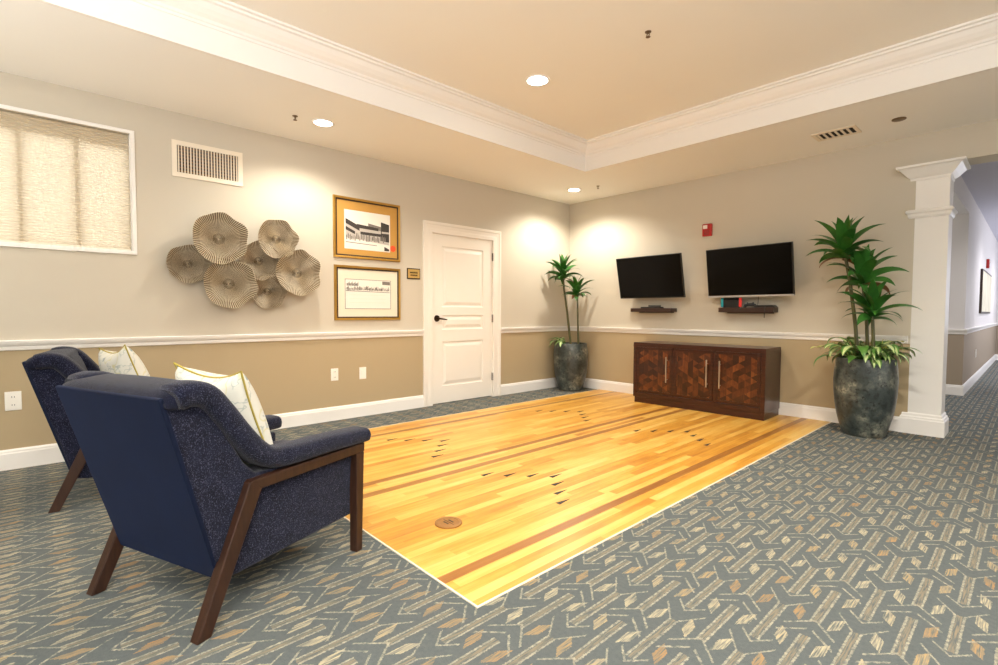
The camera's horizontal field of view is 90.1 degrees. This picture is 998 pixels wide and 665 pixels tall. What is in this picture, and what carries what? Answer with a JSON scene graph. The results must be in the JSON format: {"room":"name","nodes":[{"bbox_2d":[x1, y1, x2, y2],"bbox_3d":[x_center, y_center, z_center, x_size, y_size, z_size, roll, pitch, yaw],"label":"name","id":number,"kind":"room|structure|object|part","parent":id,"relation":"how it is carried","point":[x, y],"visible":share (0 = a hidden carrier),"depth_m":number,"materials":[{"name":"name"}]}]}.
{"room":"care facility","nodes":[
{"label":"care facility","id":0,"kind":"room"},
{"bbox_2d":[0,71,569,450],"bbox_3d":[-3.285,-0.450,3.668,12.300,2.800,0.160,-2,3,-43],"label":"wall","id":1,"kind":"structure","parent":0,"point":[45,293],"depth_m":4.57,"materials":[{"name":"paint"}]},
{"bbox_2d":[4,391,21,410],"bbox_3d":[-3.401,0.479,3.486,0.085,0.132,0.008,-2,3,-43],"label":"wall outlet","id":2,"kind":"object","parent":1,"relation":"attached to","point":[13,400],"visible":1,"depth_m":3.48,"materials":[{"name":"white plastic"}]},
{"bbox_2d":[0,104,136,254],"bbox_3d":[-3.546,-1.075,3.391,1.726,0.964,0.176,-2,3,-43],"label":"window","id":3,"kind":"structure","parent":1,"relation":"in","point":[131,142],"depth_m":3.80,"materials":[{"name":"white paint"}]},
{"bbox_2d":[0,110,130,250],"bbox_3d":[-3.517,-1.074,3.360,1.656,0.900,0.033,-2,3,-43],"label":"window blind","id":4,"kind":"object","parent":3,"relation":"attached to","point":[62,184],"visible":1,"depth_m":3.65,"materials":[{"name":"fabric"}]},
{"bbox_3d":[-3.516,-0.631,3.375,1.652,0.012,0.024,-2,3,-43],"label":"rail","id":5,"kind":"part","parent":4,"relation":"part of","materials":[{"name":"white metal"}]},
{"bbox_2d":[171,139,242,186],"bbox_3d":[-2.480,-1.439,4.252,0.536,0.296,0.013,-2,3,-43],"label":"air vent","id":6,"kind":"object","parent":1,"relation":"in","point":[210,164],"visible":1,"depth_m":4.24,"materials":[{"name":"white metal"},{"name":"dark interior"}]},
{"bbox_2d":[166,212,320,308],"bbox_3d":[-2.214,-0.621,4.425,1.250,0.816,0.173,-2,3,-43],"label":"wall sculpture","id":7,"kind":"object","parent":1,"relation":"attached to","point":[297,272],"visible":1,"depth_m":4.38,"materials":[{"name":"beige metal"}]},
{"bbox_2d":[0,377,557,470],"bbox_3d":[-3.340,0.885,3.556,12.000,0.141,0.016,-2,3,-43],"label":"baseboard","id":8,"kind":"structure","parent":1,"relation":"attached to","point":[10,459],"depth_m":5.01,"materials":[{"name":"white paint"}]},
{"bbox_2d":[0,326,567,350],"bbox_3d":[-3.331,0.088,3.517,12.000,0.073,0.034,-2,3,-43],"label":"trim","id":9,"kind":"structure","parent":1,"relation":"attached to","point":[39,344],"depth_m":4.28,"materials":[{"name":"white paint"}]},
{"bbox_2d":[331,368,337,380],"bbox_3d":[-1.677,0.429,5.081,0.078,0.125,0.008,-2,3,-43],"label":"wall outlet","id":10,"kind":"object","parent":1,"relation":"attached to","point":[334,372],"visible":1,"depth_m":5.08,"materials":[{"name":"white plastic"}]},
{"bbox_2d":[359,367,365,378],"bbox_3d":[-1.447,0.431,5.292,0.078,0.125,0.011,-2,3,-43],"label":"wall outlet","id":11,"kind":"object","parent":1,"relation":"attached to","point":[362,370],"visible":1,"depth_m":5.29,"materials":[{"name":"white plastic"}]},
{"bbox_2d":[333,194,399,261],"bbox_3d":[-1.384,-1.085,5.274,0.772,0.623,0.024,-2,3,-43],"label":"framed picture","id":12,"kind":"object","parent":1,"relation":"attached to","point":[362,229],"visible":1,"depth_m":5.25,"materials":[{"name":"gold metal"}]},
{"bbox_2d":[344,209,389,251],"bbox_3d":[-1.389,-1.071,5.275,0.530,0.400,0.002,-2,3,-43],"label":"photograph","id":13,"kind":"object","parent":12,"relation":"attached to","point":[365,230],"depth_m":5.26},
{"bbox_2d":[334,264,400,319],"bbox_3d":[-1.385,-0.416,5.304,0.767,0.564,0.024,-2,3,-43],"label":"framed picture","id":14,"kind":"object","parent":1,"relation":"attached to","point":[360,292],"visible":1,"depth_m":5.29,"materials":[{"name":"gold metal"}]},
{"bbox_2d":[407,268,419,279],"bbox_3d":[-0.974,-0.670,5.682,0.176,0.124,0.011,-2,3,-43],"label":"wall plaque","id":15,"kind":"object","parent":1,"relation":"attached to","point":[412,273],"visible":1,"depth_m":5.67,"materials":[{"name":"gold metal"}]},
{"bbox_2d":[423,220,500,406],"bbox_3d":[-0.473,-0.231,6.247,1.224,2.172,0.211,-2,3,-43],"label":"door","id":16,"kind":"structure","parent":1,"relation":"in","point":[462,264],"depth_m":6.18,"materials":[{"name":"white paint"}]},
{"bbox_3d":[-0.692,-0.168,5.947,0.160,0.080,0.063,-2,3,-43],"label":"lever","id":17,"kind":"part","parent":16,"relation":"part of","materials":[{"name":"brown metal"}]},
{"bbox_3d":[-0.447,-0.681,6.202,0.654,0.725,0.010,-2,3,-43],"label":"panel","id":18,"kind":"part","parent":16,"relation":"part of","materials":[{"name":"white paint"}]},
{"bbox_3d":[-0.449,-0.131,6.224,0.654,0.175,0.010,-2,3,-43],"label":"panel","id":19,"kind":"part","parent":16,"relation":"part of","materials":[{"name":"white paint"}]},
{"bbox_3d":[-0.451,0.371,6.245,0.654,0.540,0.010,-2,3,-43],"label":"panel","id":20,"kind":"part","parent":16,"relation":"part of","materials":[{"name":"white paint"}]},
{"bbox_2d":[0,360,997,664],"bbox_3d":[7.261,0.917,6.090,31.000,0.065,11.300,-2,3,-43],"label":"floor","id":21,"kind":"structure","parent":0,"point":[833,546],"depth_m":2.27,"materials":[{"name":"carpet"}]},
{"bbox_2d":[22,346,99,512],"bbox_3d":[-2.354,0.532,3.211,0.939,0.882,0.750,-1,3,-35],"label":"armchair","id":22,"kind":"object","parent":21,"relation":"on","point":[46,370],"visible":0.41,"depth_m":2.76,"materials":[{"name":"blue fabric"}]},
{"bbox_3d":[-2.655,0.481,2.999,0.206,0.676,0.636,-1,3,-35],"label":"panel","id":23,"kind":"part","parent":22,"relation":"part of","materials":[{"name":"blue fabric"}]},
{"bbox_3d":[-2.227,0.485,2.983,0.847,0.691,0.114,-1,3,-35],"label":"panel","id":24,"kind":"part","parent":22,"relation":"part of","materials":[{"name":"blue fabric"}]},
{"bbox_3d":[-2.371,0.747,2.814,0.273,0.486,0.043,-1,3,-35],"label":"leg","id":25,"kind":"part","parent":22,"relation":"part of","materials":[{"name":"brown wood"}]},
{"bbox_2d":[70,353,87,370],"bbox_3d":[-2.584,0.387,3.045,0.252,0.521,0.420,-1,3,-35],"label":"cushion","id":26,"kind":"object","parent":22,"relation":"on","point":[80,359],"depth_m":3.10,"materials":[{"name":"blue fabric"}]},
{"bbox_2d":[98,344,149,375],"bbox_3d":[-2.375,0.302,3.186,0.495,0.478,0.239,2,3,38],"label":"throw pillow","id":27,"kind":"object","parent":22,"relation":"on","point":[124,361],"visible":0.44,"depth_m":3.04,"materials":[{"name":"fabric"}]},
{"bbox_2d":[55,371,370,644],"bbox_3d":[-1.145,0.581,2.130,0.750,0.882,0.939,1,3,26],"label":"armchair","id":28,"kind":"object","parent":21,"relation":"on","point":[163,456],"visible":0.98,"depth_m":1.80,"materials":[{"name":"blue fabric"}]},
{"bbox_3d":[-1.543,0.780,2.059,0.043,0.486,0.273,1,3,26],"label":"leg","id":29,"kind":"part","parent":28,"relation":"part of","materials":[{"name":"brown wood"}]},
{"bbox_3d":[-1.304,0.535,1.798,0.636,0.676,0.206,1,3,26],"label":"panel","id":30,"kind":"part","parent":28,"relation":"part of","materials":[{"name":"blue fabric"}]},
{"bbox_2d":[173,362,272,466],"bbox_3d":[-1.142,0.351,2.080,0.473,0.446,0.241,2,3,29],"label":"throw pillow","id":31,"kind":"object","parent":28,"relation":"on","point":[237,387],"visible":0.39,"depth_m":1.96,"materials":[{"name":"fabric"}]},
{"bbox_3d":[-0.961,0.794,1.777,0.043,0.486,0.273,1,3,26],"label":"leg","id":32,"kind":"part","parent":28,"relation":"part of","materials":[{"name":"brown wood"}]},
{"bbox_3d":[-0.924,0.530,1.994,0.114,0.691,0.847,1,3,26],"label":"panel","id":33,"kind":"part","parent":28,"relation":"part of","materials":[{"name":"blue fabric"}]},
{"bbox_3d":[-1.386,0.519,2.218,0.114,0.691,0.847,1,3,26],"label":"panel","id":34,"kind":"part","parent":28,"relation":"part of","materials":[{"name":"blue fabric"}]},
{"bbox_2d":[273,440,289,443],"bbox_3d":[-1.094,0.625,2.238,0.408,0.145,0.660,1,3,26],"label":"seat cushion","id":35,"kind":"object","parent":28,"relation":"on","point":[274,441],"depth_m":2.49,"materials":[{"name":"fabric"}]},
{"bbox_3d":[-0.794,0.555,2.111,0.045,0.042,0.614,1,3,26],"label":"arm rail","id":36,"kind":"part","parent":28,"relation":"part of","materials":[{"name":"brown wood"}]},
{"bbox_3d":[-0.669,0.791,2.346,0.072,0.448,0.089,1,3,26],"label":"leg","id":37,"kind":"part","parent":28,"relation":"part of","materials":[{"name":"brown wood"}]},
{"bbox_2d":[435,516,461,528],"bbox_3d":[-0.265,0.997,2.615,0.144,0.009,0.144,-2,3,-43],"label":"floor outlet cover","id":38,"kind":"object","parent":21,"relation":"on","point":[449,522],"visible":1,"depth_m":2.60,"materials":[{"name":"gold metal"}]},
{"bbox_2d":[546,254,592,390],"bbox_3d":[1.000,-0.154,7.100,0.688,1.960,0.601,-2,3,-43],"label":"potted plant","id":39,"kind":"object","parent":21,"relation":"on","point":[570,358],"visible":1,"depth_m":7.02,"materials":[{"name":"green plant"}]},
{"bbox_3d":[0.936,-0.898,7.058,0.575,0.471,0.526,-2,3,-43],"label":"crown","id":40,"kind":"part","parent":39,"relation":"part of","materials":[{"name":"green plant"}]},
{"bbox_3d":[1.030,0.487,7.163,0.494,0.673,0.494,-2,3,-43],"label":"pot","id":41,"kind":"part","parent":39,"relation":"part of","materials":[{"name":"stone"}]},
{"bbox_3d":[1.126,-0.641,7.119,0.497,0.385,0.450,1,3,24],"label":"crown","id":42,"kind":"part","parent":39,"relation":"part of","materials":[{"name":"green plant"}]},
{"bbox_2d":[633,341,780,420],"bbox_3d":[2.354,0.509,5.802,0.494,0.742,1.534,-2,3,-43],"label":"sideboard","id":43,"kind":"object","parent":21,"relation":"on","point":[743,381],"visible":1,"depth_m":5.52,"materials":[{"name":"brown wood"}]},
{"bbox_3d":[1.875,0.461,6.013,0.018,0.559,0.465,-2,3,-43],"label":"door","id":44,"kind":"part","parent":43,"relation":"part of","materials":[{"name":"brown wood"}]},
{"bbox_3d":[1.875,0.461,6.013,0.010,0.499,0.401,-2,3,-43],"label":"veneer panel","id":45,"kind":"part","parent":43,"relation":"part of","materials":[{"name":"brown wood"}]},
{"bbox_3d":[1.973,0.440,5.870,0.038,0.304,0.012,-2,3,-43],"label":"bar handle","id":46,"kind":"part","parent":43,"relation":"part of","materials":[{"name":"silver metal"}]},
{"bbox_3d":[2.208,0.477,5.661,0.010,0.499,0.391,-2,3,-43],"label":"veneer panel","id":47,"kind":"part","parent":43,"relation":"part of","materials":[{"name":"brown wood"}]},
{"bbox_3d":[2.208,0.477,5.661,0.018,0.559,0.455,-2,3,-43],"label":"door","id":48,"kind":"part","parent":43,"relation":"part of","materials":[{"name":"brown wood"}]},
{"bbox_3d":[2.303,0.455,5.522,0.038,0.304,0.012,-2,3,-43],"label":"bar handle","id":49,"kind":"part","parent":43,"relation":"part of","materials":[{"name":"silver metal"}]},
{"bbox_3d":[2.401,0.460,5.419,0.038,0.304,0.012,-2,3,-43],"label":"bar handle","id":50,"kind":"part","parent":43,"relation":"part of","materials":[{"name":"silver metal"}]},
{"bbox_3d":[2.541,0.492,5.310,0.018,0.559,0.465,-2,3,-43],"label":"door","id":51,"kind":"part","parent":43,"relation":"part of","materials":[{"name":"brown wood"}]},
{"bbox_3d":[2.541,0.492,5.310,0.010,0.499,0.401,-2,3,-43],"label":"veneer panel","id":52,"kind":"part","parent":43,"relation":"part of","materials":[{"name":"brown wood"}]},
{"bbox_2d":[808,215,920,437],"bbox_3d":[3.302,-0.077,4.569,0.874,2.027,0.741,2,3,30],"label":"potted plant","id":53,"kind":"object","parent":21,"relation":"on","point":[866,381],"visible":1,"depth_m":4.46,"materials":[{"name":"green plant"}]},
{"bbox_3d":[3.211,-0.841,4.641,0.654,0.506,0.608,-2,3,-43],"label":"crown","id":54,"kind":"part","parent":53,"relation":"part of","materials":[{"name":"green plant"}]},
{"bbox_3d":[3.354,0.585,4.571,0.487,0.706,0.487,-2,3,-43],"label":"pot","id":55,"kind":"part","parent":53,"relation":"part of","materials":[{"name":"ceramic"}]},
{"bbox_3d":[3.312,-0.568,4.588,0.633,0.456,0.593,0,2,-7],"label":"crown","id":56,"kind":"part","parent":53,"relation":"part of","materials":[{"name":"green plant"}]},
{"bbox_3d":[3.321,-0.267,4.469,0.559,0.434,0.590,0,2,-14],"label":"crown","id":57,"kind":"part","parent":53,"relation":"part of","materials":[{"name":"green plant"}]},
{"bbox_2d":[896,156,970,437],"bbox_3d":[3.990,-0.292,4.630,0.476,2.457,0.476,-2,3,-43],"label":"column","id":58,"kind":"structure","parent":21,"relation":"on","point":[934,212],"depth_m":4.52,"materials":[{"name":"white paint"}]},
{"bbox_2d":[0,0,997,241],"bbox_3d":[7.025,-2.005,5.648,30.200,0.340,11.160,-2,3,-43],"label":"ceiling","id":59,"kind":"structure","parent":0,"point":[599,61],"depth_m":3.71,"materials":[{"name":"paint"}]},
{"bbox_2d":[311,119,334,127],"bbox_3d":[-1.520,-1.807,4.302,0.194,0.006,0.194,-2,3,-43],"label":"recessed light","id":60,"kind":"object","parent":59,"relation":"in","point":[320,122],"visible":1,"depth_m":4.30,"materials":[{"name":"white paint"}]},
{"bbox_2d":[35,0,997,171],"bbox_3d":[-0.200,-1.728,0.462,8.980,0.163,6.190,-2,3,-43],"label":"trim","id":61,"kind":"structure","parent":59,"relation":"attached to","point":[126,14],"depth_m":3.74,"materials":[{"name":"white paint"}]},
{"bbox_2d":[525,74,549,86],"bbox_3d":[0.319,-2.084,4.124,0.214,0.006,0.214,-2,3,-43],"label":"recessed light","id":62,"kind":"object","parent":59,"relation":"in","point":[537,79],"visible":1,"depth_m":4.12,"materials":[{"name":"white paint"}]},
{"bbox_2d":[131,0,997,157],"bbox_3d":[-0.199,-1.872,0.456,8.980,0.136,6.190,-2,3,-43],"label":"trim","id":63,"kind":"structure","parent":59,"relation":"attached to","point":[225,16],"depth_m":3.83,"materials":[{"name":"white paint"}]},
{"bbox_2d":[567,188,580,191],"bbox_3d":[0.999,-1.893,6.625,0.194,0.006,0.194,-2,3,-43],"label":"recessed light","id":64,"kind":"object","parent":59,"relation":"in","point":[571,189],"visible":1,"depth_m":6.61,"materials":[{"name":"white paint"}]},
{"bbox_2d":[645,30,650,37],"bbox_3d":[1.019,-2.038,3.405,0.044,0.035,0.044,-2,3,-43],"label":"sprinkler","id":65,"kind":"object","parent":59,"relation":"attached to","point":[647,32],"visible":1,"depth_m":3.40,"materials":[{"name":"metal"}]},
{"bbox_2d":[811,125,861,141],"bbox_3d":[3.049,-1.797,4.504,0.240,0.011,0.344,-2,3,-43],"label":"ceiling vent","id":66,"kind":"object","parent":59,"relation":"in","point":[845,131],"visible":1,"depth_m":4.49,"materials":[{"name":"white metal"}]},
{"bbox_2d":[891,117,906,121],"bbox_3d":[3.349,-1.783,4.169,0.100,0.009,0.100,-2,3,-43],"label":"disc","id":67,"kind":"object","parent":59,"relation":"attached to","point":[898,119],"visible":1,"depth_m":4.16,"materials":[{"name":"metal"}]},
{"bbox_2d":[568,119,997,415],"bbox_3d":[4.902,-0.420,3.642,0.280,2.800,11.000,-2,3,-43],"label":"wall","id":68,"kind":"structure","parent":0,"point":[781,202],"depth_m":5.43,"materials":[{"name":"paint"}]},
{"bbox_2d":[616,253,685,298],"bbox_3d":[1.957,-0.710,6.407,0.276,0.534,0.935,-2,3,-43],"label":"television","id":69,"kind":"object","parent":68,"relation":"attached to","point":[653,276],"visible":1,"depth_m":6.33,"materials":[{"name":"black plastic"}]},
{"bbox_2d":[631,308,676,312],"bbox_3d":[2.001,-0.285,6.460,0.160,0.059,0.575,-2,3,-43],"label":"floating shelf","id":70,"kind":"object","parent":68,"relation":"attached to","point":[640,310],"visible":1,"depth_m":6.39,"materials":[{"name":"brown wood"}]},
{"bbox_2d":[702,223,712,236],"bbox_3d":[2.497,-1.229,5.974,0.050,0.148,0.112,-2,3,-43],"label":"fire alarm","id":71,"kind":"object","parent":68,"relation":"attached to","point":[706,228],"visible":1,"depth_m":5.96,"materials":[{"name":"red plastic"}]},
{"bbox_2d":[570,326,907,343],"bbox_3d":[2.423,0.003,6.107,0.034,0.073,4.045,-2,3,-43],"label":"trim","id":72,"kind":"structure","parent":68,"relation":"attached to","point":[721,333],"depth_m":5.70,"materials":[{"name":"white paint"}]},
{"bbox_2d":[583,378,898,431],"bbox_3d":[2.418,0.800,6.155,0.016,0.141,4.020,-2,3,-43],"label":"baseboard","id":73,"kind":"structure","parent":68,"relation":"attached to","point":[788,409],"depth_m":5.34,"materials":[{"name":"white paint"}]},
{"bbox_2d":[718,307,777,313],"bbox_3d":[2.795,-0.248,5.602,0.160,0.066,0.585,-2,3,-43],"label":"floating shelf","id":74,"kind":"object","parent":68,"relation":"attached to","point":[738,309],"visible":0.92,"depth_m":5.53,"materials":[{"name":"brown wood"}]},
{"bbox_2d":[721,298,741,307],"bbox_3d":[2.676,-0.343,5.727,0.050,0.112,0.236,-2,3,-43],"label":"game console","id":75,"kind":"object","parent":74,"relation":"on","point":[725,302],"visible":0.97,"depth_m":5.71,"materials":[{"name":"black plastic"}]},
{"bbox_2d":[743,302,755,306],"bbox_3d":[2.814,-0.309,5.579,0.136,0.058,0.060,2,3,30],"label":"game controller","id":76,"kind":"object","parent":74,"relation":"on","point":[747,303],"visible":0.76,"depth_m":5.56,"materials":[{"name":"black plastic"}]},
{"bbox_2d":[706,241,794,297],"bbox_3d":[2.799,-0.673,5.531,0.251,0.554,0.941,-2,3,-37],"label":"television","id":77,"kind":"object","parent":68,"relation":"attached to","point":[765,269],"visible":1,"depth_m":5.43,"materials":[{"name":"black plastic"}]},
{"bbox_2d":[946,176,997,384],"bbox_3d":[10.831,-0.651,10.555,17.820,2.740,4.100,-2,3,-43],"label":"wall","id":78,"kind":"structure","parent":0,"point":[974,242],"depth_m":6.94,"materials":[{"name":"paint"}]},
{"bbox_2d":[945,384,963,395],"bbox_3d":[5.682,0.760,7.412,0.016,0.141,1.806,-2,3,-43],"label":"baseboard","id":79,"kind":"structure","parent":78,"relation":"attached to","point":[951,389],"depth_m":6.81,"materials":[{"name":"white paint"}]},
{"bbox_2d":[948,329,966,334],"bbox_3d":[5.683,-0.037,7.369,0.034,0.073,1.820,-2,3,-43],"label":"trim","id":80,"kind":"structure","parent":78,"relation":"attached to","point":[950,331],"depth_m":6.76,"materials":[{"name":"white paint"}]},
{"bbox_2d":[963,354,995,394],"bbox_3d":[9.139,0.691,9.392,7.750,0.141,0.016,-2,3,-43],"label":"baseboard","id":81,"kind":"structure","parent":78,"relation":"attached to","point":[968,384],"depth_m":8.35,"materials":[{"name":"white paint"}]},
{"bbox_2d":[967,323,997,333],"bbox_3d":[9.149,-0.106,9.352,7.750,0.073,0.034,-2,3,-43],"label":"trim","id":82,"kind":"structure","parent":78,"relation":"attached to","point":[973,329],"depth_m":8.24,"materials":[{"name":"white paint"}]},
{"bbox_2d":[979,269,991,312],"bbox_3d":[8.839,-0.716,9.039,2.300,0.740,0.034,-2,3,-43],"label":"framed picture","id":83,"kind":"object","parent":78,"relation":"attached to","point":[985,277],"visible":1,"depth_m":8.66},
{"bbox_2d":[986,259,990,267],"bbox_3d":[8.956,-1.259,9.113,0.124,0.164,0.055,-2,3,-43],"label":"fire alarm","id":84,"kind":"object","parent":78,"relation":"attached to","point":[988,261],"visible":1,"depth_m":9.08,"materials":[{"name":"red plastic"}]}
]}

